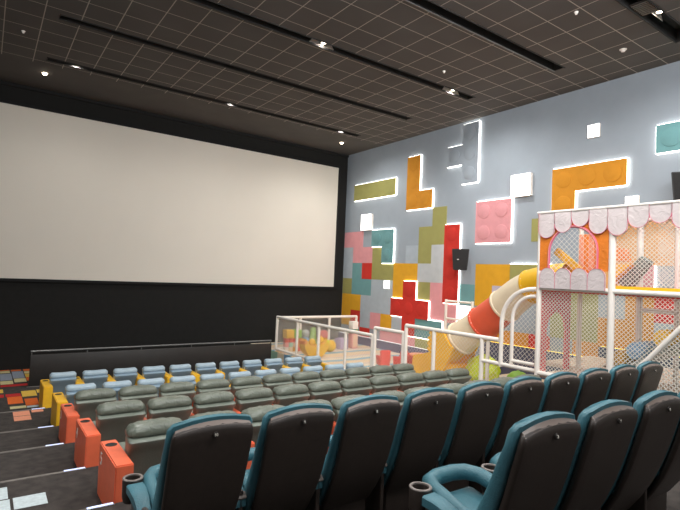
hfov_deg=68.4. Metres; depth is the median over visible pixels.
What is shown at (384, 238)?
brick panel
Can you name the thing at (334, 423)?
console
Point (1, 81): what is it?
trim
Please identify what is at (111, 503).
trim
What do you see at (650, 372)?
seat
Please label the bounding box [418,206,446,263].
wall panel
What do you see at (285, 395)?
recliner
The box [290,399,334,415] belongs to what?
recliner
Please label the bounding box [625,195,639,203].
box
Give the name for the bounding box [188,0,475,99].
trough
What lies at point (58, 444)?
trim
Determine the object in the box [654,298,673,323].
wall panel
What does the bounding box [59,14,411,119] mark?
trough
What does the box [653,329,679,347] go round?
foam roller
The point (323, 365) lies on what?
console
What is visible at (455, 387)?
recliner
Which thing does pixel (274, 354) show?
trim
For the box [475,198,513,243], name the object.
brick panel
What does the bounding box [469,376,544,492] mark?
seat
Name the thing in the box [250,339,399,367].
platform
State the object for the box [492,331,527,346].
wall panel
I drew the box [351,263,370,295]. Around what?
wall panel
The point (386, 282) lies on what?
box
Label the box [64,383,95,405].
recliner
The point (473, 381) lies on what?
recliner
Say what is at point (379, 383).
recliner
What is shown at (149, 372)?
recliner
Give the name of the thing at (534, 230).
wall panel
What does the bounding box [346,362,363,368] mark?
recliner
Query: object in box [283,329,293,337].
block
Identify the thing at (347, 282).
wall panel
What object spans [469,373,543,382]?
step
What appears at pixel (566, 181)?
brick panel
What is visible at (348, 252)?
wall panel
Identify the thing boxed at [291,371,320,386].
recliner
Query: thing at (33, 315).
wall
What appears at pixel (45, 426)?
trim
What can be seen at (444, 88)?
recessed light
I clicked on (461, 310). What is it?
box
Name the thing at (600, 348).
trim
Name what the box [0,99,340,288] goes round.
projection screen
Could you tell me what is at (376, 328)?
fence
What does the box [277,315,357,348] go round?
fence
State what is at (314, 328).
block
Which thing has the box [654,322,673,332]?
wall panel
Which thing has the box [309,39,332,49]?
recessed light
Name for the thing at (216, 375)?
recliner
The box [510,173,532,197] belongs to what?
box
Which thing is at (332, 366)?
recliner
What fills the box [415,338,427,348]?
wall panel
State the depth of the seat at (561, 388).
4.84 m
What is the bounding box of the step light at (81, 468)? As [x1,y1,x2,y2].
[64,467,84,471]
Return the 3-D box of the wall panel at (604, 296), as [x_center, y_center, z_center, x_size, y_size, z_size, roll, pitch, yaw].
[5.963,1.100,10.985,0.014,0.582,0.578,4,-3,-35]
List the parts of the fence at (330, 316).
rail, post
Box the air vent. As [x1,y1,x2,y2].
[629,0,658,15]
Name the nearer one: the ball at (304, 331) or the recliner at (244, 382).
the recliner at (244, 382)
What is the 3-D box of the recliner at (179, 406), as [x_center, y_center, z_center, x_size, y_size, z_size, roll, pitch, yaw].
[-2.280,2.133,6.413,0.524,0.752,0.795,4,-3,-35]
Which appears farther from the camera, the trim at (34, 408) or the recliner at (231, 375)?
the recliner at (231, 375)
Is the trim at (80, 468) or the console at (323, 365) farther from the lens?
the console at (323, 365)
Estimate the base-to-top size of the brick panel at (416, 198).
1.784 m
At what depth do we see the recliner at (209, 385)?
7.91 m
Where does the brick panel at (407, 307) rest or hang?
attached to the wall at (538, 138)
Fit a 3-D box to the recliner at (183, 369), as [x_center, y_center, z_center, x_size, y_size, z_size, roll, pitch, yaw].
[-3.606,2.703,10.979,0.450,0.681,0.795,4,-3,-35]
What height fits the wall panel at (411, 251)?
0.582 m
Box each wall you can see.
[0,84,347,369]
[341,61,679,356]
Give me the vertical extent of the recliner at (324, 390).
0.752 m
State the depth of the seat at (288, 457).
3.25 m
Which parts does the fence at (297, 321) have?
post, post, rail, post, rail, post, post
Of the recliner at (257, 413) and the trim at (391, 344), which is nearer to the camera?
the recliner at (257, 413)
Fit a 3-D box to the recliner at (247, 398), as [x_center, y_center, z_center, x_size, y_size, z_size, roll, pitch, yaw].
[-1.340,2.199,7.042,0.524,0.752,0.795,4,-3,-35]
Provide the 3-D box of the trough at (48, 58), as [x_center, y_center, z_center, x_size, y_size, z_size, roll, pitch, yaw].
[-3.035,-4.351,14.047,9.020,0.262,0.218,4,-3,-35]
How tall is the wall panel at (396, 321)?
0.582 m
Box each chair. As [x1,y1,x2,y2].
[376,350,390,365]
[393,351,407,363]
[407,353,412,363]
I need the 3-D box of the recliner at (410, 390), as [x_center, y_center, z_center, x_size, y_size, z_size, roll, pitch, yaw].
[0.905,2.127,6.802,0.524,0.752,0.795,4,-3,-35]
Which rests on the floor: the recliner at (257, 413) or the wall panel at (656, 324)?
the recliner at (257, 413)
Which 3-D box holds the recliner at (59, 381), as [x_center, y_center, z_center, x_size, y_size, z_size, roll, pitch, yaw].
[-5.440,2.573,9.728,0.450,0.681,0.795,4,-3,-35]
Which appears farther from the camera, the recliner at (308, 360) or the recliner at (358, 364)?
the recliner at (308, 360)
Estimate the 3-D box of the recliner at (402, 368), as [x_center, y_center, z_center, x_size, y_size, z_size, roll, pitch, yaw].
[1.115,2.600,10.426,0.524,0.752,0.795,4,-3,-35]
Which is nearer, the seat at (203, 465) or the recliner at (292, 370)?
the seat at (203, 465)
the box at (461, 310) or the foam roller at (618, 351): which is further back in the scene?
the box at (461, 310)
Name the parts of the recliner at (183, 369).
backrest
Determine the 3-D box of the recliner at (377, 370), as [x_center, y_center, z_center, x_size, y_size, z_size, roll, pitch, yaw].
[0.642,2.567,10.109,0.524,0.752,0.795,4,-3,-35]
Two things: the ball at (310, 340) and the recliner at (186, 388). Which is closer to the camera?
the recliner at (186, 388)
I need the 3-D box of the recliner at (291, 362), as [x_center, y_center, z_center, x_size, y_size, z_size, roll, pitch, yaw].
[-1.313,2.865,12.544,0.450,0.681,0.795,4,-3,-35]
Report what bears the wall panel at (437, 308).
attached to the wall at (538, 138)
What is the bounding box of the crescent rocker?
[299,338,328,356]
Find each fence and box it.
[275,316,372,368]
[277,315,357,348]
[372,326,403,365]
[403,324,498,380]
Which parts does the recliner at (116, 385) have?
backrest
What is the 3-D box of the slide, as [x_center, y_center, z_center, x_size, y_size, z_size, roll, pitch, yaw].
[3.180,1.578,10.645,0.985,2.810,3.876,4,-3,-35]
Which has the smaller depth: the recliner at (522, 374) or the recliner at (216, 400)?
the recliner at (216, 400)
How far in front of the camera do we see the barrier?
12.76 m
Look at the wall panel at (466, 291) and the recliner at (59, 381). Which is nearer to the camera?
the recliner at (59, 381)
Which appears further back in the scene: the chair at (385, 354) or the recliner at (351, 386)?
the chair at (385, 354)
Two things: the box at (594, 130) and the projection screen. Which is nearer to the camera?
the box at (594, 130)
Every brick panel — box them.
[354,177,396,201]
[371,228,394,263]
[390,281,429,336]
[406,155,433,210]
[414,319,442,339]
[442,223,461,304]
[447,120,480,184]
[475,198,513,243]
[510,264,550,279]
[551,157,628,210]
[635,266,655,287]
[655,121,679,154]
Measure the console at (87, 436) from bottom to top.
0.494 m
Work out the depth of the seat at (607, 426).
2.75 m
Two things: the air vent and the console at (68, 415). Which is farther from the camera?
the air vent
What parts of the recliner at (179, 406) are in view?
backrest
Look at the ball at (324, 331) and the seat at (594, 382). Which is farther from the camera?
the ball at (324, 331)
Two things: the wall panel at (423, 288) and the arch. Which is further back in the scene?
the wall panel at (423, 288)
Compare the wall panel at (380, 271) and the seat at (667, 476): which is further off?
the wall panel at (380, 271)
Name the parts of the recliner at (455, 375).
backrest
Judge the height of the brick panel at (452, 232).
2.366 m
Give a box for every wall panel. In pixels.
[341,293,360,324]
[342,278,351,293]
[343,247,352,277]
[344,231,372,262]
[350,310,369,337]
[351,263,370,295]
[359,279,392,327]
[361,263,371,278]
[369,312,380,328]
[371,247,393,279]
[380,314,391,328]
[380,331,414,346]
[391,316,401,329]
[392,263,417,297]
[405,245,417,263]
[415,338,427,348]
[417,245,443,282]
[417,282,429,300]
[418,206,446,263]
[429,282,458,322]
[459,284,474,304]
[474,264,509,305]
[492,286,500,291]
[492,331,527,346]
[528,334,549,350]
[531,218,537,241]
[550,293,597,342]
[572,296,654,356]
[598,295,624,318]
[605,220,674,288]
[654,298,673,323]
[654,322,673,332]
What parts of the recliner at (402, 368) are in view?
backrest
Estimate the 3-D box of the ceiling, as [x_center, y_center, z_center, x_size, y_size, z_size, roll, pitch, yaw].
[-0.293,-4.394,6.980,15.470,0.001,19.660,4,-3,-35]
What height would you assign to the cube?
0.355 m
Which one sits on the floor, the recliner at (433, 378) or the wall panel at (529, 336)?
the recliner at (433, 378)
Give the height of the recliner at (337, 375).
0.752 m
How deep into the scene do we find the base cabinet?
16.94 m
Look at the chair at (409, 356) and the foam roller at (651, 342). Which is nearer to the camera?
the foam roller at (651, 342)
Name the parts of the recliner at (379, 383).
backrest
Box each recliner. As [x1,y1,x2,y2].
[49,371,76,394]
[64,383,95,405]
[74,388,116,420]
[82,369,107,387]
[92,399,145,442]
[102,380,131,400]
[112,367,137,385]
[118,384,157,414]
[119,417,181,474]
[137,377,164,396]
[141,365,165,378]
[145,395,192,420]
[158,381,195,404]
[169,364,191,376]
[170,375,195,385]
[188,410,235,418]
[192,391,235,414]
[194,362,216,375]
[195,378,230,394]
[200,373,223,380]
[219,361,239,379]
[228,371,250,382]
[230,376,262,394]
[234,387,274,411]
[241,404,284,446]
[242,359,261,375]
[254,369,276,381]
[262,373,292,395]
[263,358,282,373]
[272,384,309,405]
[279,367,299,380]
[284,357,302,369]
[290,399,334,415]
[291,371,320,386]
[303,355,321,365]
[303,365,322,372]
[307,380,342,402]
[319,369,346,382]
[325,364,344,370]
[331,394,364,421]
[339,377,371,396]
[345,367,371,378]
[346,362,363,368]
[369,365,393,376]
[369,375,399,393]
[371,390,405,414]
[391,363,415,375]
[396,372,425,391]
[404,386,431,395]
[421,370,448,386]
[436,383,465,398]
[445,368,470,383]
[464,380,491,384]
[490,377,513,388]
[514,374,539,377]
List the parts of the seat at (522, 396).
leg, backrest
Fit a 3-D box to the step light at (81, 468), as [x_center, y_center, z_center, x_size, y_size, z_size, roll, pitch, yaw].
[-2.810,2.267,5.292,0.200,0.006,0.030,4,-3,-35]
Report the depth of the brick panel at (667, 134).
10.18 m
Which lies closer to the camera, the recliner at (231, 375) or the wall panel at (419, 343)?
the recliner at (231, 375)
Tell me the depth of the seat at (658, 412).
3.08 m
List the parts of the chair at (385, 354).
seat, backrest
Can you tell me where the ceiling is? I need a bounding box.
[0,0,679,154]
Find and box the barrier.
[28,340,271,386]
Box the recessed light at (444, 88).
[443,87,458,94]
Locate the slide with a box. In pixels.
[412,263,572,380]
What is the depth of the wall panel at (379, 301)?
17.58 m
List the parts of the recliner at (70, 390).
backrest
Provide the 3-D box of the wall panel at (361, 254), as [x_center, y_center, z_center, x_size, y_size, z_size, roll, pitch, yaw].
[0.674,-0.286,18.584,0.014,1.164,1.734,4,-3,-35]
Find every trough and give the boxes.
[46,57,360,136]
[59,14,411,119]
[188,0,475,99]
[404,0,565,71]
[615,0,679,42]
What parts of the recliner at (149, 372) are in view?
backrest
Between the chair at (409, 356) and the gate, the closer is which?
the gate
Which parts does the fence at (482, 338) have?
post, post, rail, post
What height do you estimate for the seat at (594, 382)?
1.060 m
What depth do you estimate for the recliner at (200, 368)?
11.01 m
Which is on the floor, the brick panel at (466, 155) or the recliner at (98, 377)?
the recliner at (98, 377)
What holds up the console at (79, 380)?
on the floor
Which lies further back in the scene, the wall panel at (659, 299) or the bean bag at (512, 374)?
the bean bag at (512, 374)
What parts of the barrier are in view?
rail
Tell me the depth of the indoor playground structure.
7.67 m
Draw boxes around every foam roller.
[614,350,635,365]
[626,340,656,359]
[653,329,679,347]
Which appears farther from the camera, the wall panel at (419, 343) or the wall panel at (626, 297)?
the wall panel at (419, 343)
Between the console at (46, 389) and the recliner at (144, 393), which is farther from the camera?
the console at (46, 389)
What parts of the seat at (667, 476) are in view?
leg, backrest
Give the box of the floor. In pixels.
[0,369,679,509]
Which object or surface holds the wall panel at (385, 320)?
attached to the wall at (538, 138)
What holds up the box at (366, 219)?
attached to the wall at (538, 138)
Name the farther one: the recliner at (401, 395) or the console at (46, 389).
the console at (46, 389)
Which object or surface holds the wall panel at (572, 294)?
attached to the wall at (538, 138)
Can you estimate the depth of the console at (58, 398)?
7.87 m
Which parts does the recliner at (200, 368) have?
backrest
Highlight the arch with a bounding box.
[481,287,536,372]
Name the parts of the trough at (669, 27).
edge trim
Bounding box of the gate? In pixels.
[444,299,473,329]
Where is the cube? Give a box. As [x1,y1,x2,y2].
[335,337,347,349]
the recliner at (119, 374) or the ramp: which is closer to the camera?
the ramp
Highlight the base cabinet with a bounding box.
[348,321,358,347]
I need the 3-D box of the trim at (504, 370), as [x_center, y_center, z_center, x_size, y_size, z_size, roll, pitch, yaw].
[4.801,2.959,12.345,0.120,1.288,3.180,4,-3,-35]
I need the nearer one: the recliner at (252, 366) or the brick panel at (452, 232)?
the recliner at (252, 366)
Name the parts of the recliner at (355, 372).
backrest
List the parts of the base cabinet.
door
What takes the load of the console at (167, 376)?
on the floor
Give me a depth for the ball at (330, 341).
15.80 m
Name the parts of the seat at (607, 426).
backrest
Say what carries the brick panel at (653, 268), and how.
attached to the wall at (538, 138)
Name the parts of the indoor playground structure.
post, trim, window trim, post, post, post, post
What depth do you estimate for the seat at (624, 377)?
5.50 m
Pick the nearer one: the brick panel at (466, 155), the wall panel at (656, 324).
the wall panel at (656, 324)
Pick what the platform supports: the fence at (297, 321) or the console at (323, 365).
the fence at (297, 321)
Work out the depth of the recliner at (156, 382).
8.71 m
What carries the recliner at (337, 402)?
on the floor
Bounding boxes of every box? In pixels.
[361,214,373,230]
[384,280,389,288]
[456,305,470,321]
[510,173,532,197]
[587,123,600,138]
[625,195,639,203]
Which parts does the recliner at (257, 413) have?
backrest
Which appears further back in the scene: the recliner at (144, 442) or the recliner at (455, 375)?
the recliner at (455, 375)
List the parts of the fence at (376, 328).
post, rail, post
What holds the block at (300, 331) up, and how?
on the block
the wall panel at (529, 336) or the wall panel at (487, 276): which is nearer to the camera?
the wall panel at (529, 336)
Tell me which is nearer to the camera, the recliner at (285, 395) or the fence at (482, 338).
the recliner at (285, 395)
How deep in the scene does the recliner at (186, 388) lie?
7.61 m
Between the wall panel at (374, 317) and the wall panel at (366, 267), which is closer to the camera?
the wall panel at (374, 317)
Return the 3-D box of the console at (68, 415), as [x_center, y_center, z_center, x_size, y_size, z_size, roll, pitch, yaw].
[-3.746,2.378,6.901,0.154,0.494,0.725,4,-3,-35]
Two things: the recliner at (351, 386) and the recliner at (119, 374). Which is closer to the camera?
the recliner at (351, 386)
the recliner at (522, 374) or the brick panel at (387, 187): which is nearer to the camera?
the recliner at (522, 374)
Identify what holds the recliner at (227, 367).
on the floor
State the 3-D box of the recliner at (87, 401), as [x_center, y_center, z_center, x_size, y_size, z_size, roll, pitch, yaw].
[-3.616,2.269,7.260,0.524,0.752,0.795,4,-3,-35]
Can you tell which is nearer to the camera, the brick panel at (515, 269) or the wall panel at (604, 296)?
the wall panel at (604, 296)
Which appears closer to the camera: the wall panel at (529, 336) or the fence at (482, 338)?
the fence at (482, 338)
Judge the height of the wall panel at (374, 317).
0.582 m
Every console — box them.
[39,379,52,407]
[50,392,67,425]
[59,403,79,443]
[74,418,100,467]
[75,377,84,383]
[97,439,133,503]
[107,375,115,381]
[135,373,144,384]
[164,372,172,383]
[190,371,199,382]
[246,441,254,468]
[321,362,329,369]
[327,421,335,451]
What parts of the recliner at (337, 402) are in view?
backrest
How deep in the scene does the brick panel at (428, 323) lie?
15.46 m
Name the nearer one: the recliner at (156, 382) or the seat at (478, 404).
the seat at (478, 404)
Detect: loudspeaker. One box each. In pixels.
[452,249,468,269]
[671,172,679,199]
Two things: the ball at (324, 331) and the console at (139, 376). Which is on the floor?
the console at (139, 376)
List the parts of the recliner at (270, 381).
backrest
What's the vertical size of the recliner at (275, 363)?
0.681 m
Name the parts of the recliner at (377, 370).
backrest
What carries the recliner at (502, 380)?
on the floor
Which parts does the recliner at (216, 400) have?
backrest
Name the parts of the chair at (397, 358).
arm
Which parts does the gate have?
post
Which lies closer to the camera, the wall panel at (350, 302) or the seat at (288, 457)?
the seat at (288, 457)
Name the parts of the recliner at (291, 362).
backrest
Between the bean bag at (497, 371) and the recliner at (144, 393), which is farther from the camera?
the bean bag at (497, 371)
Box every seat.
[122,413,252,509]
[235,403,333,509]
[305,394,400,509]
[365,387,455,509]
[409,411,580,509]
[433,381,503,491]
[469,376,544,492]
[481,399,637,509]
[537,372,579,412]
[571,368,610,420]
[599,390,679,509]
[604,364,638,401]
[627,392,679,509]
[629,361,662,406]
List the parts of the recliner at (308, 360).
backrest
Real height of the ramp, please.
2.515 m
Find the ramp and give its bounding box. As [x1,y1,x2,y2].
[629,325,679,392]
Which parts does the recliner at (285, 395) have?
backrest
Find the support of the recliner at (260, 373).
on the floor
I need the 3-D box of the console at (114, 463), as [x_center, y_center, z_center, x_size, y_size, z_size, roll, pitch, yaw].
[-2.054,2.038,4.549,0.154,0.494,0.725,4,-3,-35]
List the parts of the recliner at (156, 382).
backrest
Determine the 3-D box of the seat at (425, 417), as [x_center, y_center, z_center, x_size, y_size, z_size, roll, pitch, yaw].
[0.478,1.577,4.135,0.622,1.060,0.762,4,-3,-35]
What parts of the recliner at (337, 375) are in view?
backrest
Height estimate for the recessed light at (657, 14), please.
0.200 m
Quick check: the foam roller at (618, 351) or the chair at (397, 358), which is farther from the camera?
the chair at (397, 358)
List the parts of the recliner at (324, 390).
backrest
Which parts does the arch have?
rail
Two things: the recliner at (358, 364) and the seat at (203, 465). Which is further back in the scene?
the recliner at (358, 364)
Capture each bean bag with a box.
[465,354,500,380]
[507,370,525,377]
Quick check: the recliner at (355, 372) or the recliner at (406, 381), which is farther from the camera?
the recliner at (355, 372)
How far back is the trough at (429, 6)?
9.48 m
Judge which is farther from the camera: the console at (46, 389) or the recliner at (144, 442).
the console at (46, 389)
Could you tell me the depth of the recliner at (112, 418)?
5.81 m
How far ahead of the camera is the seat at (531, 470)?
2.47 m
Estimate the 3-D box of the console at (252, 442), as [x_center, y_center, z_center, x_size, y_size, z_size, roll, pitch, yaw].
[-1.098,2.107,5.235,0.092,0.494,0.725,4,-3,-35]
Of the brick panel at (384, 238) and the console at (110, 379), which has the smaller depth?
the console at (110, 379)
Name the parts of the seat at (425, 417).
leg, backrest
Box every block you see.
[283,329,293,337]
[293,329,301,337]
[310,327,316,343]
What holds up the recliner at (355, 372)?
on the floor
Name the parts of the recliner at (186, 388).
backrest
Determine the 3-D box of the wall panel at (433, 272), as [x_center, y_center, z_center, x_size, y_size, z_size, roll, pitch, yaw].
[2.823,0.268,15.497,0.014,1.164,1.156,4,-3,-35]
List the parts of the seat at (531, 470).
armrest, seat, backrest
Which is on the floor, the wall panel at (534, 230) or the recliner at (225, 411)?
the recliner at (225, 411)
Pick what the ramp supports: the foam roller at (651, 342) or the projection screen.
the foam roller at (651, 342)
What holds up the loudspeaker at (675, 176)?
attached to the wall at (538, 138)
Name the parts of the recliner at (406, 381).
backrest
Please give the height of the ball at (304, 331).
0.244 m
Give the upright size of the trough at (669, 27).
0.262 m
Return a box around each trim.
[0,80,348,157]
[0,408,44,412]
[0,426,53,433]
[0,443,63,453]
[0,467,85,483]
[81,502,114,509]
[271,350,303,364]
[338,332,427,352]
[484,341,575,378]
[598,346,679,368]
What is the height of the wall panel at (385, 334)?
0.582 m
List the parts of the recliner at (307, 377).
backrest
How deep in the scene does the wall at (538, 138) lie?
12.79 m
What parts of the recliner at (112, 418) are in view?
backrest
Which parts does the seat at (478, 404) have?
backrest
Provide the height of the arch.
1.438 m
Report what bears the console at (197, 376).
on the floor
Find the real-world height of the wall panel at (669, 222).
1.746 m
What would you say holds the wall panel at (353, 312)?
attached to the wall at (538, 138)
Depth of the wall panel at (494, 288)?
13.49 m
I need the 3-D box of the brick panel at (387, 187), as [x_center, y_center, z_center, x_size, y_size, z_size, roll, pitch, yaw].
[1.231,-2.328,17.934,0.072,0.620,2.350,4,-3,-35]
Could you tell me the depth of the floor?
5.80 m
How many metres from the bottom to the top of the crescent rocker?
0.560 m
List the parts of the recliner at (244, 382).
backrest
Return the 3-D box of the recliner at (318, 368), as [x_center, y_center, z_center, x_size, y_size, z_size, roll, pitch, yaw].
[-0.742,2.701,10.829,0.450,0.681,0.795,4,-3,-35]
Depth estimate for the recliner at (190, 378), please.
9.04 m
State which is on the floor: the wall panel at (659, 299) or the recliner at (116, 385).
the recliner at (116, 385)
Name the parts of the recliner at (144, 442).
seat, backrest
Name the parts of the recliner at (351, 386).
backrest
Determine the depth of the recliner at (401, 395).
6.27 m
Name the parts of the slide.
slide leg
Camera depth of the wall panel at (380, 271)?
17.51 m
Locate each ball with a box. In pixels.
[302,330,309,336]
[309,338,315,345]
[320,330,327,338]
[327,340,335,351]
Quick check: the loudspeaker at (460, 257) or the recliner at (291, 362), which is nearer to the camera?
the recliner at (291, 362)
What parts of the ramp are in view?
handrail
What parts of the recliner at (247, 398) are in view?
backrest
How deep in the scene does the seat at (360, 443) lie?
3.59 m
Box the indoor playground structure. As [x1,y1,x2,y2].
[534,200,679,392]
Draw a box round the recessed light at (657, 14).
[652,10,662,20]
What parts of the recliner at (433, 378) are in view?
backrest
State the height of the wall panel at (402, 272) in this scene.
1.164 m
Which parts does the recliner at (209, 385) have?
backrest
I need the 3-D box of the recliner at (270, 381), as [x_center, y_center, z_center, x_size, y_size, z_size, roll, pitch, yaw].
[-1.250,2.434,8.843,0.524,0.752,0.795,4,-3,-35]

